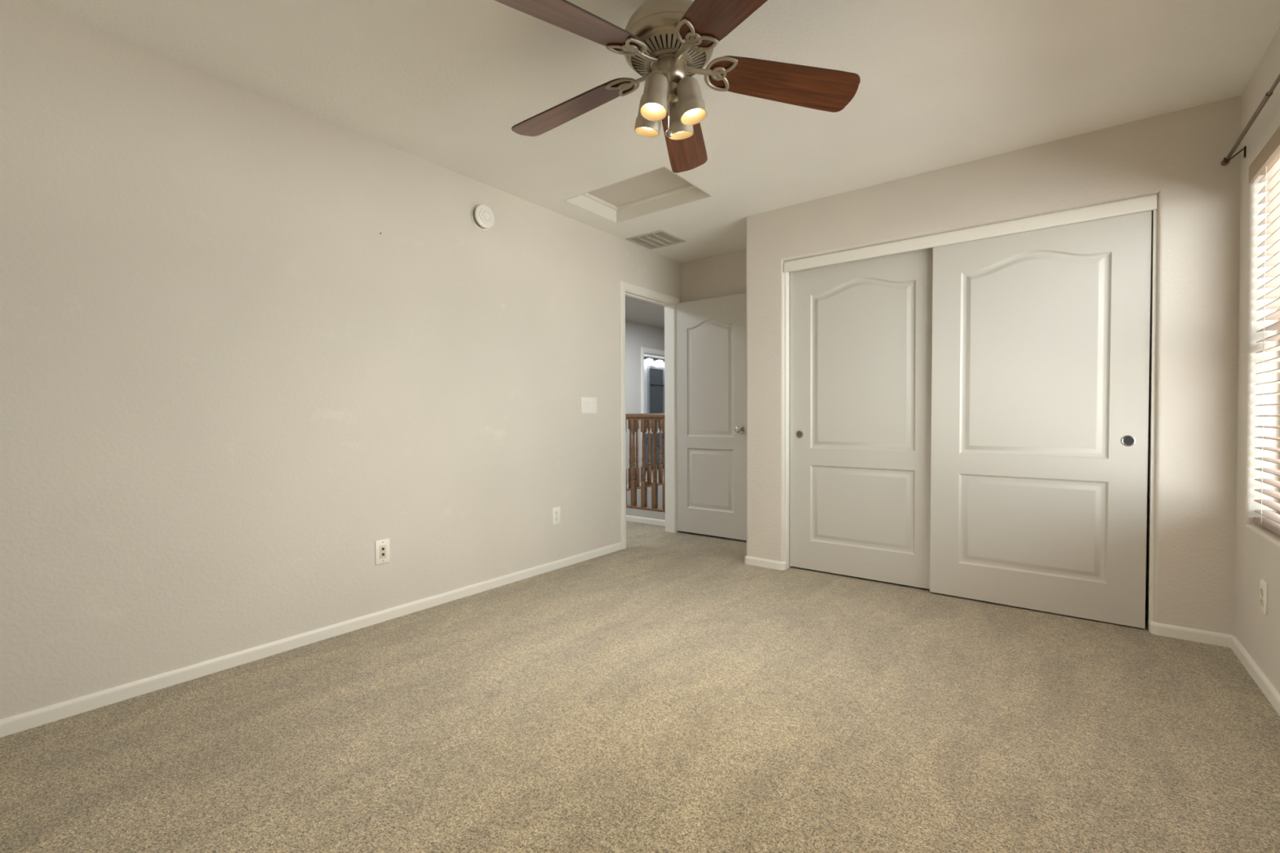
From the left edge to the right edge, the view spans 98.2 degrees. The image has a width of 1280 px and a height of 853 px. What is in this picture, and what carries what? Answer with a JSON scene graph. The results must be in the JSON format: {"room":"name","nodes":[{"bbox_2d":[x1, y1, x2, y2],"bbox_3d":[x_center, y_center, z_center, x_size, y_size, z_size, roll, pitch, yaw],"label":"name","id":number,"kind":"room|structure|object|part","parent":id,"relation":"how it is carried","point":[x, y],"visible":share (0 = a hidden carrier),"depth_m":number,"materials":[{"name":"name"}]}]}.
{"room":"empty bedroom","nodes":[
{"label":"empty bedroom","id":0,"kind":"room"},
{"bbox_2d":[0,0,681,719],"bbox_3d":[-1.107,-0.230,3.187,0.100,2.440,5.010,0,1,37],"label":"wall","id":1,"kind":"structure","parent":0,"point":[222,384],"depth_m":2.36,"materials":[{"name":"paint"}]},
{"bbox_2d":[0,542,621,737],"bbox_3d":[-1.321,0.969,2.826,0.013,0.055,3.860,0,1,37],"label":"baseboard","id":2,"kind":"structure","parent":1,"relation":"attached to","point":[11,725],"depth_m":2.36,"materials":[{"name":"white paint"}]},
{"bbox_2d":[374,538,390,564],"bbox_3d":[-1.315,0.639,2.834,0.009,0.122,0.075,0,1,37],"label":"outlet","id":3,"kind":"object","parent":1,"relation":"attached to","point":[382,546],"visible":1,"depth_m":2.83,"materials":[{"name":"white plastic"}]},
{"bbox_2d":[470,204,494,230],"bbox_3d":[-0.925,-1.243,3.286,0.056,0.148,0.148,0,1,37],"label":"smoke detector","id":4,"kind":"object","parent":1,"relation":"attached to","point":[482,216],"visible":1,"depth_m":3.26,"materials":[{"name":"white plastic"}]},
{"bbox_2d":[472,207,484,228],"bbox_3d":[-0.932,-1.243,3.292,0.022,0.127,0.127,0,1,37],"label":"grille","id":5,"kind":"object","parent":4,"relation":"attached to","point":[477,221],"depth_m":3.25,"materials":[{"name":"grey plastic"}]},
{"bbox_2d":[551,506,560,524],"bbox_3d":[-0.573,0.612,3.805,0.009,0.118,0.075,0,1,37],"label":"power outlet","id":6,"kind":"object","parent":1,"relation":"attached to","point":[556,519],"visible":1,"depth_m":3.80,"materials":[{"name":"white plastic"}]},
{"bbox_2d":[581,396,596,413],"bbox_3d":[-0.370,-0.156,4.061,0.012,0.118,0.165,0,1,37],"label":"light switch","id":7,"kind":"object","parent":1,"relation":"attached to","point":[588,405],"visible":1,"depth_m":4.05,"materials":[{"name":"white plastic"}]},
{"bbox_2d":[624,288,675,533],"bbox_3d":[0.055,-0.068,4.713,0.106,2.055,0.727,0,1,37],"label":"trim","id":8,"kind":"structure","parent":1,"relation":"attached to","point":[669,308],"depth_m":4.98,"materials":[{"name":"white paint"}]},
{"bbox_2d":[619,280,679,549],"bbox_3d":[0.102,-0.094,4.676,0.016,2.108,0.831,0,1,37],"label":"trim","id":9,"kind":"structure","parent":1,"relation":"attached to","point":[623,285],"depth_m":4.37,"materials":[{"name":"white paint"}]},
{"bbox_2d":[675,293,746,540],"bbox_3d":[0.584,-0.079,4.746,0.719,2.032,0.104,0,1,37],"label":"door","id":10,"kind":"structure","parent":1,"relation":"in","point":[711,333],"depth_m":4.74,"materials":[{"name":"grey paint"}]},
{"bbox_3d":[0.812,0.024,4.552,0.066,0.066,0.070,0,1,37],"label":"knob","id":11,"kind":"part","parent":10,"relation":"part of","materials":[{"name":"silver metal"}]},
{"bbox_2d":[0,468,1279,852],"bbox_3d":[0.597,0.997,5.893,7.852,0.124,11.340,0,1,37],"label":"floor","id":12,"kind":"structure","parent":0,"point":[664,692],"depth_m":1.81,"materials":[{"name":"carpet"}]},
{"bbox_2d":[626,484,665,519],"bbox_3d":[1.181,2.147,7.533,1.505,2.725,4.660,0,1,37],"label":"curb","id":13,"kind":"object","parent":12,"relation":"on","point":[631,512],"depth_m":6.84,"materials":[{"name":"paint"}]},
{"bbox_2d":[626,419,663,491],"bbox_3d":[0.535,0.306,7.826,0.072,0.952,4.200,0,1,37],"label":"balustrade","id":14,"kind":"object","parent":13,"relation":"on","point":[648,421],"visible":0.16,"depth_m":7.25,"materials":[{"name":"brown wood"}]},
{"bbox_3d":[0.537,0.771,7.833,0.070,0.022,4.200,0,1,37],"label":"rail","id":15,"kind":"part","parent":14,"relation":"part of","materials":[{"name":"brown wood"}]},
{"bbox_2d":[625,413,665,512],"bbox_3d":[-0.199,0.344,5.682,1.435,0.952,0.072,0,1,37],"label":"balustrade","id":16,"kind":"object","parent":13,"relation":"on","point":[643,417],"visible":0.37,"depth_m":5.48,"materials":[{"name":"brown wood"}]},
{"bbox_3d":[-0.200,-0.100,5.675,1.435,0.064,0.072,0,1,37],"label":"handrail","id":17,"kind":"part","parent":16,"relation":"part of","materials":[{"name":"brown wood"}]},
{"bbox_3d":[-0.197,0.809,5.689,1.435,0.022,0.070,0,1,37],"label":"rail","id":18,"kind":"part","parent":16,"relation":"part of","materials":[{"name":"brown wood"}]},
{"bbox_2d":[626,515,665,526],"bbox_3d":[-0.242,0.918,5.655,1.505,0.055,0.013,0,1,37],"label":"baseboard","id":19,"kind":"structure","parent":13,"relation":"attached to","point":[630,518],"depth_m":5.42,"materials":[{"name":"white paint"}]},
{"bbox_2d":[644,427,664,470],"bbox_3d":[0.441,0.416,11.499,0.544,0.860,2.140,0,1,37],"label":"vanity cabinet","id":20,"kind":"object","parent":12,"relation":"on","point":[657,433],"visible":0.16,"depth_m":10.95,"materials":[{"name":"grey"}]},
{"bbox_3d":[0.155,0.240,10.732,0.018,0.160,0.480,0,1,37],"label":"drawer","id":21,"kind":"part","parent":20,"relation":"part of","materials":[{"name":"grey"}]},
{"bbox_3d":[0.156,0.549,10.737,0.018,0.420,0.480,0,1,37],"label":"cabinet door","id":22,"kind":"part","parent":20,"relation":"part of","materials":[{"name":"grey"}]},
{"bbox_2d":[644,427,663,434],"bbox_3d":[0.434,0.056,11.497,0.530,0.140,2.140,0,1,37],"label":"countertop","id":23,"kind":"structure","parent":20,"relation":"on","point":[646,432],"depth_m":10.99,"materials":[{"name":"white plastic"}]},
{"bbox_3d":[0.472,0.541,11.150,0.018,0.420,0.480,0,1,37],"label":"cabinet door","id":24,"kind":"part","parent":20,"relation":"part of","materials":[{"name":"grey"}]},
{"bbox_3d":[0.470,0.232,11.145,0.018,0.160,0.480,0,1,37],"label":"drawer","id":25,"kind":"part","parent":20,"relation":"part of","materials":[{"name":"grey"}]},
{"bbox_2d":[625,320,664,484],"bbox_3d":[-0.629,0.996,7.609,0.120,5.040,6.700,0,1,37],"label":"wall","id":26,"kind":"structure","parent":0,"point":[637,335],"depth_m":8.23,"materials":[{"name":"paint"}]},
{"bbox_2d":[640,346,664,466],"bbox_3d":[0.306,-0.155,8.709,0.016,2.097,0.934,0,1,37],"label":"trim","id":27,"kind":"structure","parent":26,"relation":"attached to","point":[642,348],"depth_m":8.35,"materials":[{"name":"white paint"}]},
{"bbox_2d":[643,351,664,383],"bbox_3d":[0.252,-0.127,8.751,0.124,2.040,0.820,0,1,37],"label":"trim","id":28,"kind":"structure","parent":26,"relation":"attached to","point":[644,352],"depth_m":8.57,"materials":[{"name":"white paint"}]},
{"bbox_2d":[26,0,1279,328],"bbox_3d":[0.836,-1.543,4.654,6.002,0.120,9.740,0,1,37],"label":"ceiling","id":29,"kind":"structure","parent":0,"point":[444,83],"depth_m":2.30,"materials":[{"name":"paint"}]},
{"bbox_2d":[563,165,711,222],"bbox_3d":[-0.017,-1.520,3.549,0.797,0.119,0.537,0,1,37],"label":"attic hatch","id":30,"kind":"object","parent":29,"relation":"attached to","point":[660,188],"visible":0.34,"depth_m":3.71,"materials":[{"name":"white paint"}]},
{"bbox_3d":[-0.017,-1.556,3.548,0.797,0.020,0.537,0,1,37],"label":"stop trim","id":31,"kind":"part","parent":30,"relation":"part of","materials":[{"name":"white paint"}]},
{"bbox_3d":[-0.018,-1.573,3.548,0.779,0.014,0.519,0,1,37],"label":"hatch panel","id":32,"kind":"part","parent":30,"relation":"part of","materials":[{"name":"paint"}]},
{"bbox_2d":[626,229,685,249],"bbox_3d":[0.127,-1.470,4.378,0.340,0.011,0.338,0,1,37],"label":"ceiling vent","id":33,"kind":"object","parent":29,"relation":"in","point":[659,238],"visible":1,"depth_m":4.36,"materials":[{"name":"white metal"}]},
{"bbox_2d":[494,0,860,173],"bbox_3d":[0.061,-1.182,1.844,1.232,0.503,1.240,0,1,37],"label":"ceiling fan","id":34,"kind":"object","parent":29,"relation":"hanging from","point":[667,42],"visible":1,"depth_m":1.81,"materials":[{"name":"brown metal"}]},
{"bbox_3d":[-0.196,-1.161,1.578,0.514,0.006,0.160,-9,21,-42],"label":"fan blade","id":35,"kind":"part","parent":34,"relation":"part of","materials":[{"name":"brown wood"}]},
{"bbox_3d":[-0.247,-1.168,2.037,0.514,0.006,0.160,-7,12,30],"label":"fan blade","id":36,"kind":"part","parent":34,"relation":"part of","materials":[{"name":"brown wood"}]},
{"bbox_3d":[0.029,-1.067,1.893,0.098,0.135,0.087,0,1,37],"label":"lamp shade","id":37,"kind":"part","parent":34,"relation":"part of","materials":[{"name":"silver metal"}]},
{"bbox_3d":[0.047,-1.066,1.778,0.065,0.098,0.064,0,1,37],"label":"bulb","id":38,"kind":"part","parent":34,"relation":"part of","materials":[{"name":"beige glass"}]},
{"bbox_3d":[0.046,-1.066,1.778,0.087,0.135,0.098,0,1,37],"label":"lamp shade","id":39,"kind":"part","parent":34,"relation":"part of","materials":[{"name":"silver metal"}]},
{"bbox_2d":[628,28,708,76],"bbox_3d":[0.095,-1.215,1.842,0.268,0.035,0.268,0,1,5],"label":"vent","id":40,"kind":"object","parent":34,"relation":"attached to","point":[662,44],"depth_m":1.78,"materials":[{"name":"silver metal"}]},
{"bbox_3d":[0.093,-1.065,1.783,0.004,0.230,0.014,0,1,6],"label":"pull chain","id":41,"kind":"part","parent":34,"relation":"part of","materials":[{"name":"silver metal"}]},
{"bbox_3d":[0.138,-1.068,1.915,0.088,0.135,0.098,0,1,37],"label":"lamp shade","id":42,"kind":"part","parent":34,"relation":"part of","materials":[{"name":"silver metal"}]},
{"bbox_3d":[0.174,-1.173,2.228,0.160,0.006,0.514,-15,-8,10],"label":"fan blade","id":43,"kind":"part","parent":34,"relation":"part of","materials":[{"name":"brown wood"}]},
{"bbox_3d":[0.168,-1.067,1.805,0.098,0.135,0.088,0,1,37],"label":"lamp shade","id":44,"kind":"part","parent":34,"relation":"part of","materials":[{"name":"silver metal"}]},
{"bbox_3d":[0.168,-1.067,1.805,0.064,0.098,0.065,0,1,37],"label":"bulb","id":45,"kind":"part","parent":34,"relation":"part of","materials":[{"name":"beige glass"}]},
{"bbox_3d":[0.257,-1.161,1.484,0.160,0.006,0.514,15,0,-25],"label":"fan blade","id":46,"kind":"part","parent":34,"relation":"part of","materials":[{"name":"brown wood"}]},
{"bbox_3d":[0.486,-1.168,1.886,0.514,0.006,0.160,6,-14,-6],"label":"fan blade","id":47,"kind":"part","parent":34,"relation":"part of","materials":[{"name":"brown wood"}]},
{"bbox_2d":[644,354,664,425],"bbox_3d":[-0.407,-0.309,10.936,0.120,2.540,4.500,0,1,37],"label":"door frame","id":48,"kind":"structure","parent":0,"point":[645,355],"depth_m":11.54,"materials":[{"name":"paint"}]},
{"bbox_2d":[644,356,664,365],"bbox_3d":[0.390,-1.366,11.754,0.130,0.160,1.000,0,1,37],"label":"vanity light","id":49,"kind":"object","parent":48,"relation":"attached to","point":[649,361],"visible":0.56,"depth_m":11.66,"materials":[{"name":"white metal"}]},
{"bbox_3d":[0.196,-1.341,11.475,0.100,0.120,0.120,0,1,37],"label":"lamp shade","id":50,"kind":"part","parent":49,"relation":"part of","materials":[{"name":"white glass"}]},
{"bbox_3d":[0.348,-1.417,11.786,0.025,0.060,1.000,0,1,37],"label":"plate","id":51,"kind":"part","parent":49,"relation":"part of","materials":[{"name":"black metal"}]},
{"bbox_3d":[0.414,-1.347,11.761,0.100,0.120,0.120,0,1,37],"label":"lamp shade","id":52,"kind":"part","parent":49,"relation":"part of","materials":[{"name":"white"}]},
{"bbox_2d":[647,365,664,422],"bbox_3d":[0.345,-0.677,11.790,0.025,1.200,0.600,0,1,37],"label":"bathroom mirror","id":53,"kind":"object","parent":48,"relation":"attached to","point":[655,375],"visible":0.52,"depth_m":11.78,"materials":[{"name":"grey mirror"}]},
{"bbox_2d":[649,368,662,420],"bbox_3d":[0.339,-0.677,11.794,0.010,1.100,0.510,0,1,37],"label":"mirror glass","id":54,"kind":"object","parent":53,"relation":"attached to","point":[655,375],"depth_m":11.79,"materials":[{"name":"grey mirror"}]},
{"bbox_2d":[681,249,1149,597],"bbox_3d":[1.762,-0.257,4.073,3.387,2.440,0.120,0,1,37],"label":"wall","id":55,"kind":"structure","parent":0,"point":[724,274],"depth_m":4.82,"materials":[{"name":"paint"}]},
{"bbox_2d":[746,94,1241,635],"bbox_3d":[1.733,-0.243,3.222,2.402,2.440,0.120,0,1,37],"label":"wall","id":56,"kind":"structure","parent":0,"point":[1178,156],"depth_m":2.61,"materials":[{"name":"paint"}]},
{"bbox_2d":[744,555,786,570],"bbox_3d":[0.868,0.943,3.853,0.304,0.055,0.063,0,1,37],"label":"baseboard","id":57,"kind":"structure","parent":56,"relation":"attached to","point":[771,564],"depth_m":3.82,"materials":[{"name":"white paint"}]},
{"bbox_2d":[784,271,791,568],"bbox_3d":[1.010,-0.066,3.791,0.018,2.073,0.098,0,1,37],"label":"trim","id":58,"kind":"structure","parent":56,"relation":"attached to","point":[787,275],"depth_m":3.76,"materials":[{"name":"white paint"}]},
{"bbox_2d":[790,247,933,589],"bbox_3d":[1.400,-0.048,3.518,0.924,2.016,0.037,0,1,37],"label":"door","id":59,"kind":"structure","parent":56,"relation":"in","point":[861,330],"depth_m":3.50,"materials":[{"name":"grey paint"}]},
{"bbox_3d":[1.077,0.052,3.748,0.055,0.055,0.007,0,1,37],"label":"finger pull","id":60,"kind":"part","parent":59,"relation":"part of","materials":[{"name":"silver metal"}]},
{"bbox_2d":[796,431,802,437],"bbox_3d":[1.076,0.052,3.747,0.039,0.039,0.001,0,1,37],"label":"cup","id":61,"kind":"object","parent":59,"relation":"on","point":[799,434],"depth_m":3.75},
{"bbox_2d":[783,193,1157,272],"bbox_3d":[1.731,-1.069,3.209,1.849,0.077,0.114,0,1,37],"label":"trim","id":62,"kind":"structure","parent":56,"relation":"attached to","point":[1148,202],"depth_m":3.02,"materials":[{"name":"white paint"}]},
{"bbox_2d":[929,210,1151,628],"bbox_3d":[2.072,-0.039,2.949,0.932,2.018,0.037,1,1,37],"label":"door","id":63,"kind":"structure","parent":56,"relation":"in","point":[1040,371],"depth_m":2.90,"materials":[{"name":"grey paint"}]},
{"bbox_3d":[2.377,0.070,2.700,0.055,0.055,0.007,1,1,37],"label":"finger pull","id":64,"kind":"part","parent":63,"relation":"part of","materials":[{"name":"silver metal"}]},
{"bbox_2d":[1123,436,1133,444],"bbox_3d":[2.376,0.070,2.698,0.039,0.039,0.001,1,1,37],"label":"door handle","id":65,"kind":"object","parent":63,"relation":"on","point":[1127,441],"depth_m":2.70,"materials":[{"name":"grey metal"}]},
{"bbox_2d":[1146,201,1157,631],"bbox_3d":[2.472,-0.054,2.675,0.018,2.073,0.098,0,1,37],"label":"trim","id":66,"kind":"structure","parent":56,"relation":"attached to","point":[1154,213],"depth_m":2.65,"materials":[{"name":"white paint"}]},
{"bbox_2d":[1149,620,1232,648],"bbox_3d":[2.543,0.957,2.563,0.278,0.055,0.045,0,1,37],"label":"baseboard","id":67,"kind":"structure","parent":56,"relation":"attached to","point":[1157,628],"depth_m":2.55,"materials":[{"name":"white paint"}]},
{"bbox_2d":[1234,26,1279,693],"bbox_3d":[1.705,-0.207,1.041,0.220,2.440,5.010,0,1,37],"label":"wall","id":68,"kind":"structure","parent":0,"point":[1257,548],"depth_m":2.30,"materials":[{"name":"paint"}]},
{"bbox_2d":[1221,73,1279,165],"bbox_3d":[1.949,-1.157,1.588,0.067,0.048,2.145,0,1,37],"label":"curtain rod","id":69,"kind":"object","parent":68,"relation":"attached to","point":[1226,161],"visible":1,"depth_m":2.13,"materials":[{"name":"grey metal"}]},
{"bbox_3d":[2.373,-1.159,2.174,0.017,0.017,0.638,0,1,37],"label":"rod","id":70,"kind":"part","parent":69,"relation":"part of","materials":[{"name":"grey metal"}]},
{"bbox_3d":[1.745,-1.143,1.351,0.011,0.011,1.460,0,1,37],"label":"rod","id":71,"kind":"part","parent":69,"relation":"part of","materials":[{"name":"grey metal"}]},
{"bbox_2d":[1231,635,1279,715],"bbox_3d":[1.413,0.990,0.864,0.013,0.055,4.056,0,1,37],"label":"baseboard","id":72,"kind":"structure","parent":68,"relation":"attached to","point":[1256,673],"depth_m":2.14,"materials":[{"name":"white paint"}]},
{"bbox_2d":[1259,579,1267,614],"bbox_3d":[2.366,0.647,2.107,0.009,0.118,0.075,0,1,37],"label":"power outlet","id":73,"kind":"object","parent":68,"relation":"attached to","point":[1263,585],"visible":1,"depth_m":2.10,"materials":[{"name":"white plastic"}]},
{"bbox_2d":[1260,597,1263,606],"bbox_3d":[2.365,0.667,2.108,0.003,0.034,0.034,0,1,37],"label":"receptacle","id":74,"kind":"object","parent":73,"relation":"attached to","point":[1261,598],"depth_m":2.10,"materials":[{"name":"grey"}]},
{"bbox_2d":[1260,586,1263,595],"bbox_3d":[2.364,0.627,2.108,0.003,0.034,0.034,0,1,37],"label":"receptacle","id":75,"kind":"object","parent":73,"relation":"attached to","point":[1261,588],"depth_m":2.11,"materials":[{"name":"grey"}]},
{"bbox_2d":[1248,125,1279,536],"bbox_3d":[2.000,-0.327,1.549,0.080,1.481,1.890,0,1,37],"label":"window blind","id":76,"kind":"object","parent":68,"relation":"attached to","point":[1267,162],"visible":1,"depth_m":2.19,"materials":[{"name":"beige"}]},
{"bbox_3d":[2.479,-0.321,2.203,0.002,1.427,0.002,0,1,37],"label":"ladder cord","id":77,"kind":"part","parent":76,"relation":"part of","materials":[{"name":"white fabric"}]},
{"bbox_3d":[2.012,0.402,1.553,0.051,0.022,1.874,0,1,37],"label":"rail","id":78,"kind":"part","parent":76,"relation":"part of","materials":[{"name":"beige wood"}]},
{"bbox_3d":[2.004,-1.044,1.531,0.058,0.044,1.874,0,1,37],"label":"head rail","id":79,"kind":"part","parent":76,"relation":"part of","materials":[{"name":"beige"}]}
]}

